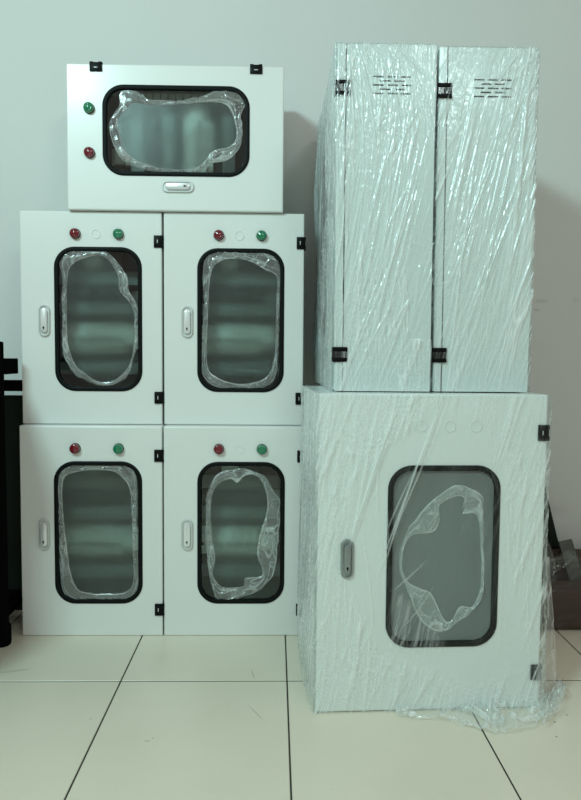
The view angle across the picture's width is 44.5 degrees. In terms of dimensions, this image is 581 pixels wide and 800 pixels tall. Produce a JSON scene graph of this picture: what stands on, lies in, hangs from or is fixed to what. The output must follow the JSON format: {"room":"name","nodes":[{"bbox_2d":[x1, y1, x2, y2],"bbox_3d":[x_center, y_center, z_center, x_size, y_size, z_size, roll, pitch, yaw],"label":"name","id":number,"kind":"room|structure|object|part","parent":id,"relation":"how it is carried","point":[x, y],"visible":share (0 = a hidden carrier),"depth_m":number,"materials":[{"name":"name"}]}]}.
{"room":"equipment storage room","nodes":[
{"label":"equipment storage room","id":0,"kind":"room"},
{"bbox_2d":[0,610,580,799],"bbox_3d":[-0.004,0.831,-0.081,8.400,0.050,4.935,0,4,-1],"label":"floor","id":1,"kind":"structure","parent":0,"point":[83,717],"depth_m":1.51,"materials":[{"name":"tile"}]},
{"bbox_2d":[0,341,23,647],"bbox_3d":[-1.067,0.262,1.806,0.606,0.835,0.673,0,4,-1],"label":"metal rack","id":2,"kind":"object","parent":1,"relation":"on","point":[11,406],"visible":0.7,"depth_m":2.12,"materials":[{"name":"black metal"}]},
{"bbox_3d":[-0.795,0.256,1.928,0.056,0.835,0.056,0,4,-1],"label":"post","id":3,"kind":"part","parent":2,"relation":"part of","materials":[{"name":"black metal"}]},
{"bbox_2d":[4,358,17,374],"bbox_3d":[-1.067,-0.082,1.746,0.582,0.044,0.580,0,4,-1],"label":"shelf","id":4,"kind":"object","parent":2,"relation":"attached to","point":[10,364],"depth_m":1.98,"materials":[{"name":"black metal"}]},
{"bbox_3d":[-1.073,-0.044,2.074,0.585,0.032,0.030,0,4,-1],"label":"rail","id":5,"kind":"part","parent":2,"relation":"part of","materials":[{"name":"black metal"}]},
{"bbox_3d":[-1.077,0.311,2.138,0.585,0.655,0.015,0,4,-1],"label":"panel","id":6,"kind":"part","parent":2,"relation":"part of","materials":[{"name":"black metal"}]},
{"bbox_2d":[8,589,21,614],"bbox_3d":[-1.082,0.590,2.043,0.575,0.030,0.190,0,4,-1],"label":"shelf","id":7,"kind":"object","parent":2,"relation":"attached to","point":[15,595],"depth_m":2.07,"materials":[{"name":"black metal"}]},
{"bbox_2d":[19,423,166,634],"bbox_3d":[-0.560,0.366,2.084,0.401,0.600,0.207,0,4,-1],"label":"base cabinet","id":8,"kind":"object","parent":1,"relation":"on","point":[92,495],"visible":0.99,"depth_m":2.00,"materials":[{"name":"white metal"}]},
{"bbox_3d":[-0.692,0.378,1.992,0.033,0.090,0.006,0,4,-1],"label":"handle","id":9,"kind":"part","parent":8,"relation":"part of","materials":[{"name":"grey metal"}]},
{"bbox_2d":[69,443,80,453],"bbox_3d":[-0.601,0.136,1.974,0.030,0.030,0.017,0,4,-1],"label":"lamp","id":10,"kind":"object","parent":8,"relation":"attached to","point":[74,448],"depth_m":1.97,"materials":[{"name":"red plastic"}]},
{"bbox_2d":[20,211,163,423],"bbox_3d":[-0.562,-0.235,2.093,0.401,0.600,0.207,0,4,-1],"label":"upper cabinet","id":11,"kind":"object","parent":8,"relation":"on","point":[92,282],"visible":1,"depth_m":2.01,"materials":[{"name":"white metal"}]},
{"bbox_3d":[-0.695,-0.224,2.000,0.033,0.090,0.006,0,4,-1],"label":"handle","id":12,"kind":"part","parent":11,"relation":"part of","materials":[{"name":"grey metal"}]},
{"bbox_2d":[69,228,80,238],"bbox_3d":[-0.604,-0.466,1.982,0.030,0.030,0.017,0,4,-1],"label":"lamp","id":13,"kind":"object","parent":11,"relation":"attached to","point":[74,233],"depth_m":1.98,"materials":[{"name":"red plastic"}]},
{"bbox_3d":[-0.567,-0.241,2.184,0.336,0.540,0.020,0,4,-1],"label":"mounting plate","id":14,"kind":"part","parent":11,"relation":"part of","materials":[{"name":"grey"}]},
{"bbox_3d":[-0.566,-0.315,2.165,0.260,0.035,0.008,0,4,-1],"label":"din rail","id":15,"kind":"part","parent":11,"relation":"part of","materials":[{"name":"metal"}]},
{"bbox_2d":[113,229,123,239],"bbox_3d":[-0.483,-0.465,1.985,0.030,0.030,0.017,0,4,-1],"label":"lamp","id":16,"kind":"object","parent":11,"relation":"attached to","point":[118,234],"depth_m":1.98,"materials":[{"name":"green plastic"}]},
{"bbox_2d":[66,61,283,214],"bbox_3d":[-0.321,-0.733,2.052,0.600,0.401,0.207,0,4,-1],"label":"upper cabinet","id":17,"kind":"object","parent":11,"relation":"on","point":[141,138],"visible":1,"depth_m":1.97,"materials":[{"name":"white metal"}]},
{"bbox_2d":[83,102,94,113],"bbox_3d":[-0.555,-0.803,1.947,0.030,0.030,0.017,0,4,-1],"label":"lamp","id":18,"kind":"object","parent":17,"relation":"attached to","point":[88,107],"depth_m":1.94,"materials":[{"name":"green plastic"}]},
{"bbox_2d":[84,147,94,157],"bbox_3d":[-0.556,-0.683,1.955,0.030,0.030,0.017,0,4,-1],"label":"lamp","id":19,"kind":"object","parent":17,"relation":"attached to","point":[89,152],"depth_m":1.95,"materials":[{"name":"red plastic"}]},
{"bbox_3d":[-0.323,-0.736,2.143,0.540,0.336,0.020,0,4,-1],"label":"mounting plate","id":20,"kind":"part","parent":17,"relation":"part of","materials":[{"name":"grey"}]},
{"bbox_3d":[-0.313,-0.593,1.971,0.090,0.033,0.006,0,4,-1],"label":"handle","id":21,"kind":"part","parent":17,"relation":"part of","materials":[{"name":"grey metal"}]},
{"bbox_3d":[-0.564,0.360,2.176,0.336,0.540,0.020,0,4,-1],"label":"mounting plate","id":22,"kind":"part","parent":8,"relation":"part of","materials":[{"name":"grey"}]},
{"bbox_2d":[113,443,123,453],"bbox_3d":[-0.481,0.136,1.976,0.030,0.030,0.017,0,4,-1],"label":"lamp","id":23,"kind":"object","parent":8,"relation":"attached to","point":[118,448],"depth_m":1.97,"materials":[{"name":"green plastic"}]},
{"bbox_3d":[-0.563,0.286,2.156,0.260,0.035,0.008,0,4,-1],"label":"din rail","id":24,"kind":"part","parent":8,"relation":"part of","materials":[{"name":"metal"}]},
{"bbox_2d":[164,424,303,634],"bbox_3d":[-0.159,0.369,2.093,0.401,0.600,0.207,0,4,-1],"label":"base cabinet","id":25,"kind":"object","parent":1,"relation":"on","point":[232,504],"visible":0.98,"depth_m":2.01,"materials":[{"name":"white metal"}]},
{"bbox_3d":[-0.292,0.380,2.001,0.033,0.090,0.006,0,4,-1],"label":"handle","id":26,"kind":"part","parent":25,"relation":"part of","materials":[{"name":"grey metal"}]},
{"bbox_2d":[214,444,223,453],"bbox_3d":[-0.201,0.138,1.981,0.028,0.028,0.014,0,4,-1],"label":"lamp","id":27,"kind":"object","parent":25,"relation":"attached to","point":[218,448],"depth_m":1.98,"materials":[{"name":"red plastic"}]},
{"bbox_2d":[164,212,305,424],"bbox_3d":[-0.161,-0.233,2.102,0.401,0.600,0.207,0,4,-1],"label":"upper cabinet","id":28,"kind":"object","parent":25,"relation":"on","point":[234,282],"visible":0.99,"depth_m":2.02,"materials":[{"name":"white metal"}]},
{"bbox_3d":[-0.293,-0.221,2.009,0.033,0.090,0.006,0,4,-1],"label":"handle","id":29,"kind":"part","parent":28,"relation":"part of","materials":[{"name":"grey metal"}]},
{"bbox_2d":[213,230,223,240],"bbox_3d":[-0.202,-0.464,1.991,0.030,0.030,0.017,0,4,-1],"label":"lamp","id":30,"kind":"object","parent":28,"relation":"attached to","point":[218,235],"depth_m":1.99,"materials":[{"name":"red plastic"}]},
{"bbox_3d":[-0.165,-0.239,2.193,0.336,0.540,0.020,0,4,-1],"label":"mounting plate","id":31,"kind":"part","parent":28,"relation":"part of","materials":[{"name":"grey"}]},
{"bbox_2d":[256,230,266,240],"bbox_3d":[-0.081,-0.463,1.994,0.030,0.030,0.017,0,4,-1],"label":"lamp","id":32,"kind":"object","parent":28,"relation":"attached to","point":[261,235],"depth_m":1.99,"materials":[{"name":"green plastic"}]},
{"bbox_3d":[-0.165,-0.185,2.182,0.260,0.035,0.008,0,4,-1],"label":"din rail","id":33,"kind":"part","parent":28,"relation":"part of","materials":[{"name":"metal"}]},
{"bbox_3d":[-0.164,0.363,2.184,0.336,0.540,0.020,0,4,-1],"label":"mounting plate","id":34,"kind":"part","parent":25,"relation":"part of","materials":[{"name":"grey"}]},
{"bbox_2d":[257,444,266,454],"bbox_3d":[-0.080,0.139,1.985,0.030,0.030,0.017,0,4,-1],"label":"lamp","id":35,"kind":"object","parent":25,"relation":"attached to","point":[261,448],"depth_m":1.98,"materials":[{"name":"green plastic"}]},
{"bbox_3d":[-0.163,0.289,2.165,0.260,0.035,0.008,0,4,-1],"label":"din rail","id":36,"kind":"part","parent":25,"relation":"part of","materials":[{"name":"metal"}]},
{"bbox_3d":[-0.164,0.417,2.173,0.260,0.035,0.008,0,4,-1],"label":"din rail","id":37,"kind":"part","parent":25,"relation":"part of","materials":[{"name":"metal"}]},
{"bbox_2d":[297,386,565,732],"bbox_3d":[0.345,0.356,1.732,0.642,0.761,0.525,0,4,-4],"label":"base cabinet","id":38,"kind":"object","parent":1,"relation":"on","point":[422,518],"visible":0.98,"depth_m":1.59,"materials":[{"name":"white metal"}]},
{"bbox_3d":[0.125,0.351,1.569,0.029,0.088,0.006,0,4,-4],"label":"handle","id":39,"kind":"part","parent":38,"relation":"part of","materials":[{"name":"grey metal"}]},
{"bbox_2d":[313,42,436,391],"bbox_3d":[0.198,-0.425,1.903,0.247,0.776,0.627,0,4,-1],"label":"upper cabinet","id":40,"kind":"object","parent":38,"relation":"on","point":[374,238],"visible":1,"depth_m":1.61,"materials":[{"name":"white metal"}]},
{"bbox_3d":[0.105,-0.425,1.900,0.018,0.774,0.600,0,4,-1],"label":"door","id":41,"kind":"part","parent":40,"relation":"part of","materials":[{"name":"white metal"}]},
{"bbox_2d":[430,47,540,391],"bbox_3d":[0.444,-0.424,1.914,0.248,0.776,0.623,0,4,-1],"label":"upper cabinet","id":42,"kind":"object","parent":38,"relation":"on","point":[485,98],"visible":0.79,"depth_m":1.62,"materials":[{"name":"white metal"}]},
{"bbox_3d":[0.334,-0.424,1.914,0.018,0.774,0.600,0,4,-1],"label":"door","id":43,"kind":"part","parent":42,"relation":"part of","materials":[{"name":"white metal"}]},
{"bbox_3d":[0.533,-0.423,1.918,0.020,0.714,0.540,0,4,-1],"label":"mounting plate","id":44,"kind":"part","parent":42,"relation":"part of","materials":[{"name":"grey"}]},
{"bbox_2d":[543,488,558,548],"bbox_3d":[0.800,0.426,2.307,0.233,0.494,0.037,0,4,-1],"label":"board","id":45,"kind":"object","parent":1,"relation":"on","point":[549,532],"visible":0.04,"depth_m":2.30,"materials":[{"name":"black"}]},
{"bbox_2d":[540,581,580,628],"bbox_3d":[0.900,0.561,2.119,0.522,0.226,0.105,0,4,-1],"label":"carton","id":46,"kind":"object","parent":1,"relation":"on","point":[565,596],"visible":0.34,"depth_m":2.08,"materials":[{"name":"brown cardboard"}]},
{"bbox_2d":[542,535,556,580],"bbox_3d":[0.802,0.515,2.235,0.130,0.307,0.044,3,4,35],"label":"trunking","id":47,"kind":"object","parent":46,"relation":"on","point":[548,574],"visible":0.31,"depth_m":2.23,"materials":[{"name":"grey plastic"}]},
{"bbox_2d":[548,549,580,580],"bbox_3d":[1.016,0.573,2.285,0.460,0.184,0.028,0,4,-1],"label":"flat box","id":48,"kind":"object","parent":46,"relation":"on","point":[555,554],"visible":0.02,"depth_m":2.27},
{"bbox_2d":[558,539,580,580],"bbox_3d":[0.897,0.556,2.237,0.040,0.226,0.107,-3,5,-43],"label":"trunking","id":49,"kind":"object","parent":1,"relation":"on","point":[568,553],"visible":0.84,"depth_m":2.24,"materials":[{"name":"grey plastic"}]},
{"bbox_2d":[0,0,580,548],"bbox_3d":[-0.046,-0.821,2.298,8.400,3.050,0.120,0,4,-1],"label":"wall","id":50,"kind":"structure","parent":0,"point":[38,38],"depth_m":2.23,"materials":[{"name":"paint"}]}
]}

